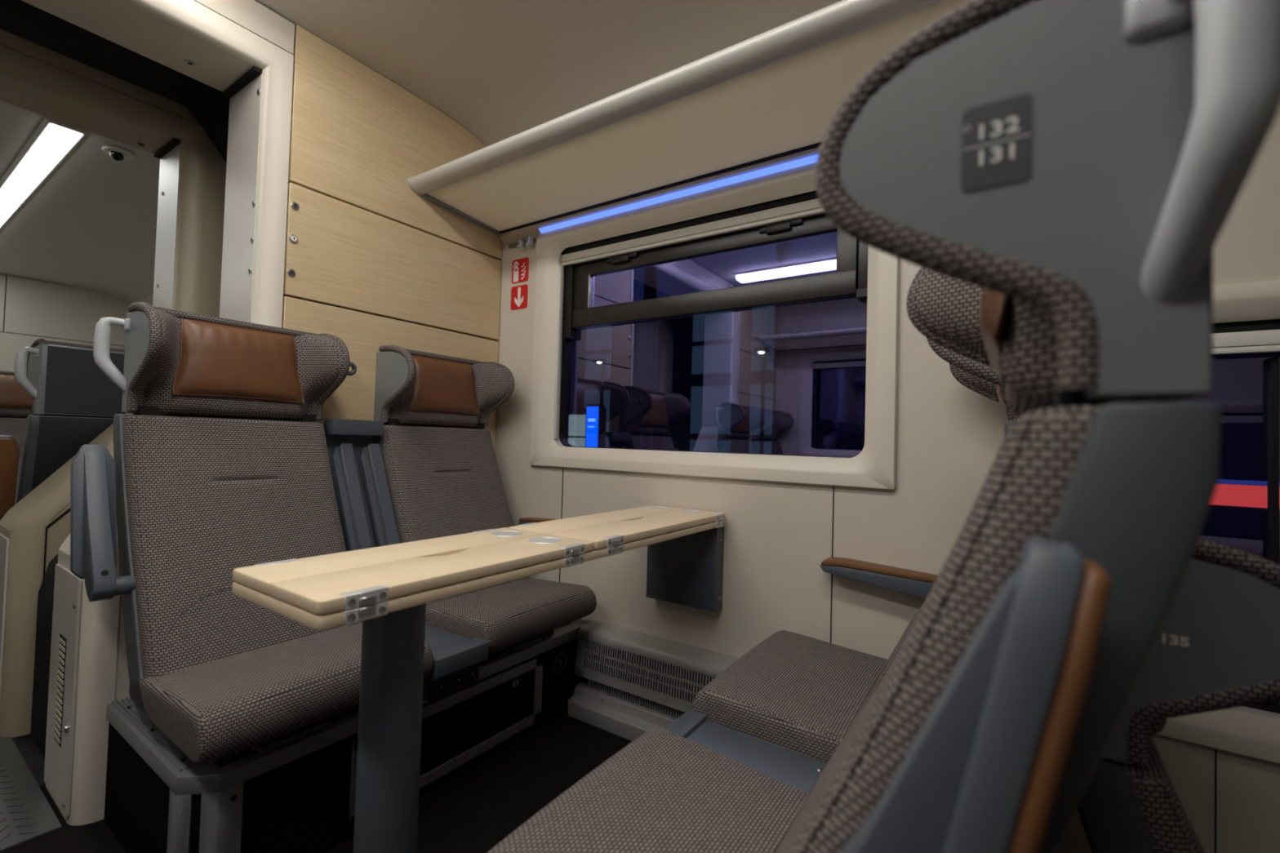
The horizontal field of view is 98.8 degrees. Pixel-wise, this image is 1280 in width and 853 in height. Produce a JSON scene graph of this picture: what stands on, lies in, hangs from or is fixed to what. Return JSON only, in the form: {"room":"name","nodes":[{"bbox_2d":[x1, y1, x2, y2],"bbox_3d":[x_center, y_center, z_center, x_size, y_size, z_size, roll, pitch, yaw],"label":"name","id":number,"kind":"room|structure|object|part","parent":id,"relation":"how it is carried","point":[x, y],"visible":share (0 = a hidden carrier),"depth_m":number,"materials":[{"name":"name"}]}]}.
{"room":"train carriage","nodes":[
{"label":"train carriage","id":0,"kind":"room"},
{"bbox_2d":[0,274,129,371],"bbox_3d":[-5.852,-0.205,3.970,0.102,2.200,3.200,1,-2,34],"label":"wall","id":1,"kind":"structure","parent":0,"point":[31,310],"depth_m":4.83,"materials":[{"name":"grey"}]},
{"bbox_2d":[0,101,159,304],"bbox_3d":[-4.062,-1.290,2.806,4.350,0.230,3.200,1,-2,34],"label":"ceiling","id":2,"kind":"structure","parent":0,"point":[91,224],"depth_m":3.35,"materials":[{"name":"paint"}]},
{"bbox_2d":[0,117,88,230],"bbox_3d":[-3.859,-1.264,3.286,3.550,0.016,0.128,1,-2,34],"label":"recessed light","id":3,"kind":"object","parent":2,"relation":"in","point":[52,142],"visible":1,"depth_m":2.60,"materials":[{"name":"white plastic"}]},
{"bbox_2d":[101,145,134,161],"bbox_3d":[-2.364,-1.231,2.488,0.110,0.062,0.110,1,-2,34],"label":"security camera","id":4,"kind":"object","parent":2,"relation":"attached to","point":[119,154],"visible":1,"depth_m":2.46,"materials":[{"name":"white plastic"}]},
{"bbox_2d":[0,710,632,852],"bbox_3d":[-1.174,0.994,0.751,2.880,0.106,3.240,1,-2,34],"label":"floor","id":5,"kind":"structure","parent":0,"point":[476,809],"depth_m":1.45,"materials":[{"name":"carpet"}]},
{"bbox_2d":[0,0,229,759],"bbox_3d":[-1.906,-0.140,1.296,0.415,2.157,1.774,1,-2,34],"label":"door frame","id":6,"kind":"structure","parent":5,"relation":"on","point":[207,104],"depth_m":1.69,"materials":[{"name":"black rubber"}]},
{"bbox_2d":[70,302,433,767],"bbox_3d":[-0.913,0.206,1.344,0.658,0.999,0.602,1,-2,34],"label":"passenger seat","id":7,"kind":"object","parent":5,"relation":"on","point":[220,465],"visible":0.84,"depth_m":1.31,"materials":[{"name":"fabric"}]},
{"bbox_3d":[-1.202,0.209,1.230,0.164,0.334,0.090,1,-2,34],"label":"armrest","id":8,"kind":"part","parent":7,"relation":"part of","materials":[{"name":"plastic"}]},
{"bbox_3d":[-1.278,-0.172,1.339,0.083,0.188,0.034,3,-2,-33],"label":"grab handle","id":9,"kind":"part","parent":7,"relation":"part of","materials":[{"name":"grey plastic"}]},
{"bbox_2d":[172,317,304,403],"bbox_3d":[-1.083,-0.175,1.499,0.055,0.203,0.307,1,-2,34],"label":"pillow","id":10,"kind":"object","parent":7,"relation":"on","point":[215,360],"depth_m":1.47,"materials":[{"name":"leather"}]},
{"bbox_3d":[-1.011,0.288,1.430,0.340,0.615,0.465,1,-2,34],"label":"backrest","id":11,"kind":"part","parent":7,"relation":"part of","materials":[{"name":"fabric"}]},
{"bbox_2d":[128,622,433,764],"bbox_3d":[-0.821,0.570,1.289,0.436,0.106,0.477,1,-2,34],"label":"seat cushion","id":12,"kind":"object","parent":7,"relation":"on","point":[214,702],"depth_m":1.14,"materials":[{"name":"fabric"}]},
{"bbox_3d":[-0.867,0.662,1.316,0.280,0.090,0.330,1,-2,34],"label":"seat frame","id":13,"kind":"part","parent":7,"relation":"part of","materials":[{"name":"black"}]},
{"bbox_3d":[-0.746,0.635,1.160,0.116,0.020,0.151,1,-2,34],"label":"recline handle","id":14,"kind":"part","parent":7,"relation":"part of","materials":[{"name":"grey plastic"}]},
{"bbox_2d":[103,620,586,852],"bbox_3d":[-0.745,0.840,1.676,0.545,0.284,1.193,1,-2,34],"label":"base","id":15,"kind":"object","parent":5,"relation":"on","point":[298,796],"visible":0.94,"depth_m":1.25,"materials":[{"name":"metal"},{"name":"dark plastic"}]},
{"bbox_3d":[-0.910,0.839,1.075,0.061,0.245,0.017,1,-2,19],"label":"corner post","id":16,"kind":"part","parent":15,"relation":"part of","materials":[{"name":"silver metal"}]},
{"bbox_3d":[-0.832,0.842,1.087,0.067,0.245,0.019,3,-2,-37],"label":"corner post","id":17,"kind":"part","parent":15,"relation":"part of","materials":[{"name":"silver metal"}]},
{"bbox_3d":[-0.506,0.854,1.562,0.010,0.210,0.636,1,-2,34],"label":"flap frame","id":18,"kind":"part","parent":15,"relation":"part of","materials":[{"name":"silver metal"}]},
{"bbox_3d":[-0.750,0.728,1.712,0.493,0.016,1.148,1,-2,34],"label":"plate","id":19,"kind":"part","parent":15,"relation":"part of","materials":[{"name":"grey plastic"}]},
{"bbox_2d":[324,418,488,701],"bbox_3d":[-0.728,0.338,1.627,0.667,0.715,0.166,1,-2,34],"label":"console","id":20,"kind":"object","parent":5,"relation":"on","point":[363,502],"visible":0.63,"depth_m":1.69,"materials":[{"name":"plastic"}]},
{"bbox_3d":[-0.882,0.276,1.734,0.290,0.565,0.166,1,-2,34],"label":"panel","id":21,"kind":"part","parent":20,"relation":"part of","materials":[{"name":"plastic"}]},
{"bbox_3d":[-0.871,0.259,1.684,0.209,0.411,0.038,1,-2,34],"label":"stowed armrest","id":22,"kind":"part","parent":20,"relation":"part of","materials":[{"name":"plastic"}]},
{"bbox_3d":[-0.821,0.262,1.759,0.209,0.411,0.038,1,-2,34],"label":"stowed armrest","id":23,"kind":"part","parent":20,"relation":"part of","materials":[{"name":"plastic"}]},
{"bbox_2d":[435,682,445,693],"bbox_3d":[-0.512,0.673,1.412,0.008,0.028,0.028,1,-2,34],"label":"socket","id":24,"kind":"object","parent":20,"relation":"attached to","point":[440,686],"depth_m":1.41,"materials":[{"name":"black plastic"}]},
{"bbox_3d":[-0.492,0.673,1.453,0.009,0.048,0.160,1,-2,34],"label":"socket panel","id":25,"kind":"part","parent":20,"relation":"part of","materials":[{"name":"black plastic"}]},
{"bbox_2d":[453,675,462,686],"bbox_3d":[-0.481,0.675,1.458,0.008,0.028,0.028,1,-2,34],"label":"socket","id":26,"kind":"object","parent":20,"relation":"attached to","point":[458,679],"depth_m":1.45,"materials":[{"name":"black plastic"}]},
{"bbox_2d":[467,669,476,680],"bbox_3d":[-0.456,0.677,1.495,0.008,0.028,0.028,1,-2,34],"label":"socket","id":27,"kind":"object","parent":20,"relation":"attached to","point":[472,673],"depth_m":1.49,"materials":[{"name":"black plastic"}]},
{"bbox_2d":[231,505,724,852],"bbox_3d":[-0.196,0.617,1.291,0.287,0.740,1.234,1,-2,34],"label":"folding table","id":28,"kind":"object","parent":5,"relation":"on","point":[388,588],"visible":1,"depth_m":0.92,"materials":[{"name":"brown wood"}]},
{"bbox_3d":[-0.432,0.622,0.942,0.170,0.700,0.170,1,-2,34],"label":"post","id":29,"kind":"part","parent":28,"relation":"part of","materials":[{"name":"plastic"}]},
{"bbox_2d":[372,344,596,663],"bbox_3d":[-0.523,0.231,1.911,0.648,0.999,0.520,1,-2,34],"label":"passenger seat","id":30,"kind":"object","parent":5,"relation":"on","point":[442,472],"visible":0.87,"depth_m":1.90,"materials":[{"name":"fabric"}]},
{"bbox_2d":[408,354,480,415],"bbox_3d":[-0.721,-0.152,2.035,0.055,0.203,0.307,1,-2,34],"label":"pillow","id":31,"kind":"object","parent":30,"relation":"on","point":[443,384],"depth_m":2.02,"materials":[{"name":"leather"}]},
{"bbox_3d":[-0.648,0.312,1.966,0.340,0.615,0.465,1,-2,34],"label":"backrest","id":32,"kind":"part","parent":30,"relation":"part of","materials":[{"name":"fabric"}]},
{"bbox_2d":[425,577,596,653],"bbox_3d":[-0.458,0.593,1.825,0.436,0.106,0.477,1,-2,34],"label":"seat cushion","id":33,"kind":"object","parent":30,"relation":"on","point":[505,615],"depth_m":1.68,"materials":[{"name":"fabric"}]},
{"bbox_3d":[-0.505,0.685,1.852,0.280,0.090,0.330,1,-2,34],"label":"seat frame","id":34,"kind":"part","parent":30,"relation":"part of","materials":[{"name":"black"}]},
{"bbox_3d":[-0.383,0.659,1.696,0.116,0.020,0.151,1,-2,34],"label":"recline handle","id":35,"kind":"part","parent":30,"relation":"part of","materials":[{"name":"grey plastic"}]},
{"bbox_2d":[568,619,739,741],"bbox_3d":[0.104,0.859,1.744,0.760,0.297,0.134,1,-2,34],"label":"heater","id":36,"kind":"object","parent":5,"relation":"on","point":[633,683],"visible":0.62,"depth_m":1.80,"materials":[{"name":"grey metal"}]},
{"bbox_3d":[0.101,0.957,1.742,0.760,0.100,0.134,1,-2,34],"label":"kick plate","id":37,"kind":"part","parent":36,"relation":"part of","materials":[{"name":"beige metal"}]},
{"bbox_2d":[574,635,717,711],"bbox_3d":[0.091,0.807,1.724,0.760,0.133,0.019,1,-2,34],"label":"grille","id":38,"kind":"object","parent":36,"relation":"attached to","point":[626,686],"depth_m":1.78,"materials":[{"name":"beige metal"}]},
{"bbox_2d":[664,420,1015,793],"bbox_3d":[0.338,0.350,0.905,0.667,0.715,0.166,1,-2,34],"label":"console","id":39,"kind":"object","parent":5,"relation":"on","point":[801,771],"visible":0.08,"depth_m":1.02,"materials":[{"name":"plastic"}]},
{"bbox_2d":[691,337,1019,763],"bbox_3d":[0.515,0.242,1.181,0.648,0.999,0.477,1,-2,34],"label":"passenger seat","id":40,"kind":"object","parent":5,"relation":"on","point":[801,694],"visible":0.27,"depth_m":1.14,"materials":[{"name":"fabric"}]},
{"bbox_2d":[691,630,888,763],"bbox_3d":[0.418,0.603,1.231,0.436,0.106,0.477,1,-2,34],"label":"seat cushion","id":41,"kind":"object","parent":40,"relation":"on","point":[801,694],"depth_m":1.15,"materials":[{"name":"fabric"}]},
{"bbox_3d":[0.624,0.326,1.104,0.340,0.615,0.465,1,-2,34],"label":"backrest","id":42,"kind":"part","parent":40,"relation":"part of","materials":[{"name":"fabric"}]},
{"bbox_2d":[996,384,1007,413],"bbox_3d":[0.722,-0.135,1.058,0.055,0.203,0.307,1,-2,34],"label":"pillow","id":43,"kind":"object","parent":40,"relation":"on","point":[1000,390],"depth_m":0.97,"materials":[{"name":"leather"}]},
{"bbox_2d":[486,0,1279,852],"bbox_3d":[0.134,0.217,0.609,0.658,0.999,0.558,1,-2,34],"label":"passenger seat","id":44,"kind":"object","parent":5,"relation":"on","point":[1062,180],"visible":1,"depth_m":0.32,"materials":[{"name":"fabric"}]},
{"bbox_2d":[486,728,807,852],"bbox_3d":[0.055,0.580,0.695,0.436,0.106,0.477,1,-2,34],"label":"seat cushion","id":45,"kind":"object","parent":44,"relation":"on","point":[665,791],"depth_m":0.77,"materials":[{"name":"fabric"}]},
{"bbox_3d":[0.261,0.302,0.568,0.340,0.615,0.465,1,-2,34],"label":"backrest","id":46,"kind":"part","parent":44,"relation":"part of","materials":[{"name":"fabric"}]},
{"bbox_3d":[0.147,0.225,0.316,0.164,0.334,0.090,1,-2,34],"label":"armrest","id":47,"kind":"part","parent":44,"relation":"part of","materials":[{"name":"plastic"}]},
{"bbox_2d":[980,287,1013,382],"bbox_3d":[0.359,-0.159,0.522,0.055,0.203,0.307,1,-2,34],"label":"pillow","id":48,"kind":"object","parent":44,"relation":"on","point":[996,308],"depth_m":0.41,"materials":[{"name":"leather"}]},
{"bbox_3d":[0.283,-0.155,0.282,0.034,0.188,0.083,1,-1,12],"label":"grab handle","id":49,"kind":"part","parent":44,"relation":"part of","materials":[{"name":"grey plastic"}]},
{"bbox_2d":[281,25,502,451],"bbox_3d":[-0.869,-0.116,2.007,0.057,2.203,0.860,1,-2,34],"label":"wall","id":50,"kind":"structure","parent":0,"point":[371,263],"depth_m":1.88,"materials":[{"name":"beige wood"}]},
{"bbox_2d":[21,0,294,825],"bbox_3d":[-1.624,-0.158,1.106,0.285,2.200,1.508,1,-2,34],"label":"door","id":51,"kind":"structure","parent":50,"relation":"in","point":[243,50],"depth_m":1.54,"materials":[{"name":"beige metal"}]},
{"bbox_3d":[-1.201,-0.087,1.525,0.048,2.103,0.335,1,-2,34],"label":"panel","id":52,"kind":"part","parent":51,"relation":"part of","materials":[{"name":"beige"}]},
{"bbox_3d":[-1.243,-0.589,1.707,0.235,0.943,0.012,1,-2,34],"label":"jamb panel","id":53,"kind":"part","parent":51,"relation":"part of","materials":[{"name":"beige"}]},
{"bbox_3d":[-1.498,-1.209,1.067,0.049,0.094,1.506,1,-2,34],"label":"lintel panel","id":54,"kind":"part","parent":51,"relation":"part of","materials":[{"name":"beige plastic"}]},
{"bbox_2d":[253,0,842,146],"bbox_3d":[0.586,-1.238,-0.342,5.020,0.230,3.200,1,-2,34],"label":"ceiling","id":55,"kind":"structure","parent":0,"point":[500,69],"depth_m":1.72,"materials":[{"name":"paint"}]},
{"bbox_2d":[494,104,1279,852],"bbox_3d":[1.468,0.156,0.991,5.030,2.660,0.103,1,-2,34],"label":"wall","id":56,"kind":"structure","parent":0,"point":[778,536],"depth_m":1.52,"materials":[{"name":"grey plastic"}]},
{"bbox_2d":[511,284,528,310],"bbox_3d":[-0.506,-0.540,2.297,0.098,0.099,0.002,1,-2,34],"label":"fire sign","id":57,"kind":"object","parent":56,"relation":"attached to","point":[518,293],"visible":1,"depth_m":2.30,"materials":[{"name":"red plastic"}]},
{"bbox_2d":[511,257,528,284],"bbox_3d":[-0.503,-0.653,2.300,0.098,0.099,0.002,1,-2,34],"label":"fire sign","id":58,"kind":"object","parent":56,"relation":"attached to","point":[520,267],"visible":1,"depth_m":2.30,"materials":[{"name":"red plastic"}]},
{"bbox_2d":[508,236,535,248],"bbox_3d":[-0.499,-0.755,2.280,0.150,0.038,0.032,1,-2,34],"label":"wall hook","id":59,"kind":"object","parent":56,"relation":"attached to","point":[531,241],"visible":1,"depth_m":2.26,"materials":[{"name":"grey plastic"}]},
{"bbox_2d":[518,516,556,524],"bbox_3d":[-0.342,0.388,2.110,0.299,0.070,0.058,1,-2,34],"label":"armrest","id":60,"kind":"object","parent":56,"relation":"attached to","point":[524,520],"visible":0.31,"depth_m":2.14,"materials":[{"name":"plastic"}]},
{"bbox_3d":[-0.342,0.396,2.110,0.299,0.054,0.058,1,-2,34],"label":"arm","id":61,"kind":"part","parent":60,"relation":"part of","materials":[{"name":"plastic"}]},
{"bbox_2d":[407,0,968,244],"bbox_3d":[1.187,-0.820,0.889,4.599,0.118,0.460,1,-2,34],"label":"luggage rack","id":62,"kind":"object","parent":56,"relation":"attached to","point":[771,98],"depth_m":1.58,"materials":[{"name":"grey painted metal"}]},
{"bbox_3d":[0.312,-0.776,1.739,1.720,0.024,0.031,1,-2,34],"label":"led strip","id":63,"kind":"part","parent":62,"relation":"part of","materials":[{"name":"plastic"}]},
{"bbox_2d":[529,162,899,489],"bbox_3d":[0.150,-0.305,1.877,1.354,0.940,0.091,1,-2,34],"label":"window","id":64,"kind":"structure","parent":56,"relation":"attached to","point":[783,206],"depth_m":1.81,"materials":[{"name":"beige"}]},
{"bbox_3d":[-0.278,-0.498,2.205,0.038,0.290,0.034,1,-2,34],"label":"fixed post","id":65,"kind":"part","parent":64,"relation":"part of","materials":[{"name":"black"}]},
{"bbox_3d":[0.178,-0.515,1.901,1.097,0.257,0.028,1,-2,34],"label":"tilt sash","id":66,"kind":"part","parent":64,"relation":"part of","materials":[{"name":"black"}]},
{"bbox_3d":[0.646,-0.503,1.577,0.034,0.270,0.038,1,-2,34],"label":"fixed post","id":67,"kind":"part","parent":64,"relation":"part of","materials":[{"name":"black"}]},
{"bbox_2d":[819,556,938,599],"bbox_3d":[0.633,0.399,1.450,0.299,0.070,0.058,1,-2,34],"label":"armrest","id":68,"kind":"object","parent":56,"relation":"attached to","point":[910,582],"visible":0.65,"depth_m":1.42,"materials":[{"name":"plastic"}]},
{"bbox_2d":[1155,280,1279,764],"bbox_3d":[1.515,0.185,0.931,1.354,0.940,0.091,1,-2,34],"label":"window","id":69,"kind":"structure","parent":56,"relation":"attached to","point":[1246,316],"depth_m":1.11,"materials":[{"name":"glass"},{"name":"metal"},{"name":"rubber"}]},
{"bbox_3d":[1.300,1.372,-0.940,3.120,0.024,3.240,1,-2,34],"label":"floor","id":70,"kind":"structure","parent":0,"visible":0},
{"bbox_2d":[1077,537,1279,852],"bbox_3d":[0.901,0.626,0.652,0.648,0.999,0.477,1,-2,34],"label":"passenger seat","id":71,"kind":"object","parent":70,"relation":"on","point":[1216,646],"visible":0.49,"depth_m":0.60,"materials":[{"name":"fabric"}]},
{"bbox_3d":[0.727,0.699,0.766,0.232,0.594,0.430,1,-2,34],"label":"panel","id":72,"kind":"part","parent":71,"relation":"part of","materials":[{"name":"grey"}]},
{"bbox_3d":[0.788,0.707,0.725,0.340,0.615,0.465,1,-2,34],"label":"backrest","id":73,"kind":"part","parent":71,"relation":"part of","materials":[{"name":"fabric"}]},
{"bbox_3d":[-2.309,-0.166,1.570,0.060,2.200,3.200,1,-2,34],"label":"wall","id":74,"kind":"structure","parent":0,"visible":0},
{"bbox_2d":[0,29,226,737],"bbox_3d":[-2.180,-0.164,1.483,0.272,2.200,2.500,1,-2,34],"label":"door","id":75,"kind":"structure","parent":74,"relation":"in","point":[34,77],"depth_m":1.85,"materials":[{"name":"beige metal"}]},
{"bbox_3d":[-2.061,-1.206,1.448,0.049,0.114,2.500,1,-2,34],"label":"lintel panel","id":76,"kind":"part","parent":75,"relation":"part of","materials":[{"name":"beige plastic"}]},
{"bbox_3d":[-1.634,-0.075,2.099,0.048,2.083,0.862,1,-2,34],"label":"panel","id":77,"kind":"part","parent":75,"relation":"part of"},
{"bbox_3d":[-1.800,-0.586,2.084,0.220,0.923,0.012,1,-2,34],"label":"jamb panel","id":78,"kind":"part","parent":75,"relation":"part of","materials":[{"name":"beige"}]},
{"bbox_3d":[-4.145,0.923,2.765,4.300,0.020,3.200,1,-2,34],"label":"floor","id":79,"kind":"structure","parent":0,"visible":0},
{"bbox_2d":[0,370,39,504],"bbox_3d":[-3.478,0.177,3.056,0.658,0.999,0.558,1,-2,34],"label":"passenger seat","id":80,"kind":"object","parent":79,"relation":"on","point":[15,402],"visible":0.09,"depth_m":3.19,"materials":[{"name":"fabric"}]},
{"bbox_3d":[-3.564,0.259,3.159,0.340,0.615,0.465,1,-2,34],"label":"backrest","id":81,"kind":"part","parent":80,"relation":"part of","materials":[{"name":"fabric"}]},
{"bbox_2d":[0,373,31,408],"bbox_3d":[-3.637,-0.204,3.229,0.055,0.203,0.307,1,-2,34],"label":"pillow","id":82,"kind":"object","parent":80,"relation":"on","point":[12,395],"depth_m":3.19,"materials":[{"name":"leather"}]},
{"bbox_2d":[0,338,124,520],"bbox_3d":[-2.273,0.190,2.239,0.658,0.999,0.558,1,-2,34],"label":"passenger seat","id":83,"kind":"object","parent":79,"relation":"on","point":[75,402],"visible":0.36,"depth_m":1.96,"materials":[{"name":"plastic"}]},
{"bbox_3d":[-2.260,0.198,1.947,0.164,0.334,0.090,1,-2,34],"label":"armrest","id":84,"kind":"part","parent":83,"relation":"part of","materials":[{"name":"leather"}]},
{"bbox_3d":[-2.124,-0.182,1.912,0.034,0.188,0.083,1,-1,12],"label":"grab handle","id":85,"kind":"part","parent":83,"relation":"part of","materials":[{"name":"grey plastic"}]},
{"bbox_3d":[-2.085,0.269,2.158,0.232,0.594,0.430,1,-2,34],"label":"panel","id":86,"kind":"part","parent":83,"relation":"part of","materials":[{"name":"grey plastic"}]},
{"bbox_3d":[-1.978,-0.159,2.104,0.004,0.236,0.410,1,-2,34],"label":"panel","id":87,"kind":"part","parent":83,"relation":"part of","materials":[{"name":"grey plastic"}]},
{"label":"outside","id":88,"kind":"structure","parent":0,"visible":0},
{"bbox_3d":[5.126,2.477,10.861,28.000,0.200,20.100,1,-2,34],"label":"ground","id":89,"kind":"structure","parent":88,"visible":0},
{"bbox_2d":[566,408,606,447],"bbox_3d":[-0.816,0.936,7.930,0.500,2.400,0.320,1,-2,34],"label":"kiosk","id":90,"kind":"object","parent":89,"relation":"on","point":[576,417],"visible":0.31,"depth_m":7.88,"materials":[{"name":"grey"}]},
{"bbox_3d":[-0.889,0.931,7.823,0.400,2.200,0.020,1,-2,34],"label":"lit panel","id":91,"kind":"part","parent":90,"relation":"part of","materials":[{"name":"grey"}]},
{"bbox_2d":[585,404,604,447],"bbox_3d":[-0.576,0.920,6.626,0.220,2.380,0.110,1,-2,34],"label":"screen","id":92,"kind":"object","parent":89,"relation":"on","point":[595,413],"visible":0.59,"depth_m":6.60,"materials":[{"name":"blue"}]},
{"bbox_3d":[-0.602,0.908,6.587,0.180,2.300,0.006,1,-2,34],"label":"light panel","id":93,"kind":"part","parent":92,"relation":"part of","materials":[{"name":"blue plastic"}]},
{"bbox_2d":[593,358,605,404],"bbox_3d":[-0.708,0.530,8.914,0.199,3.265,0.199,2,-1,-17],"label":"lamp","id":94,"kind":"object","parent":89,"relation":"on","point":[600,361],"visible":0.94,"depth_m":8.99,"materials":[{"name":"grey metal"}]},
{"bbox_2d":[639,266,657,449],"bbox_3d":[0.102,-0.128,8.395,0.200,4.600,0.200,1,-2,34],"label":"column","id":95,"kind":"structure","parent":89,"relation":"on","point":[646,438],"depth_m":8.33,"materials":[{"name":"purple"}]},
{"bbox_2d":[566,295,866,457],"bbox_3d":[3.593,-0.053,9.448,17.000,4.700,0.540,1,-2,34],"label":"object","id":96,"kind":"object","parent":89,"relation":"on","point":[707,381],"visible":0.3,"depth_m":10.44,"materials":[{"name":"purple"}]},
{"bbox_2d":[753,346,768,453],"bbox_3d":[1.590,0.566,7.357,0.199,3.245,0.199,2,-1,-17],"label":"lamp","id":97,"kind":"object","parent":89,"relation":"on","point":[762,350],"visible":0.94,"depth_m":7.43,"materials":[{"name":"grey"}]},
{"bbox_2d":[771,242,791,454],"bbox_3d":[1.841,-0.108,7.217,0.200,4.600,0.200,1,-2,34],"label":"column","id":98,"kind":"structure","parent":89,"relation":"on","point":[783,256],"depth_m":7.16,"materials":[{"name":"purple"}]},
{"bbox_2d":[1177,351,1279,707],"bbox_3d":[8.188,0.338,1.928,10.750,3.400,2.411,1,-2,34],"label":"train","id":99,"kind":"object","parent":89,"relation":"on","point":[1237,517],"visible":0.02,"depth_m":3.46,"materials":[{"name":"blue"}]}
]}

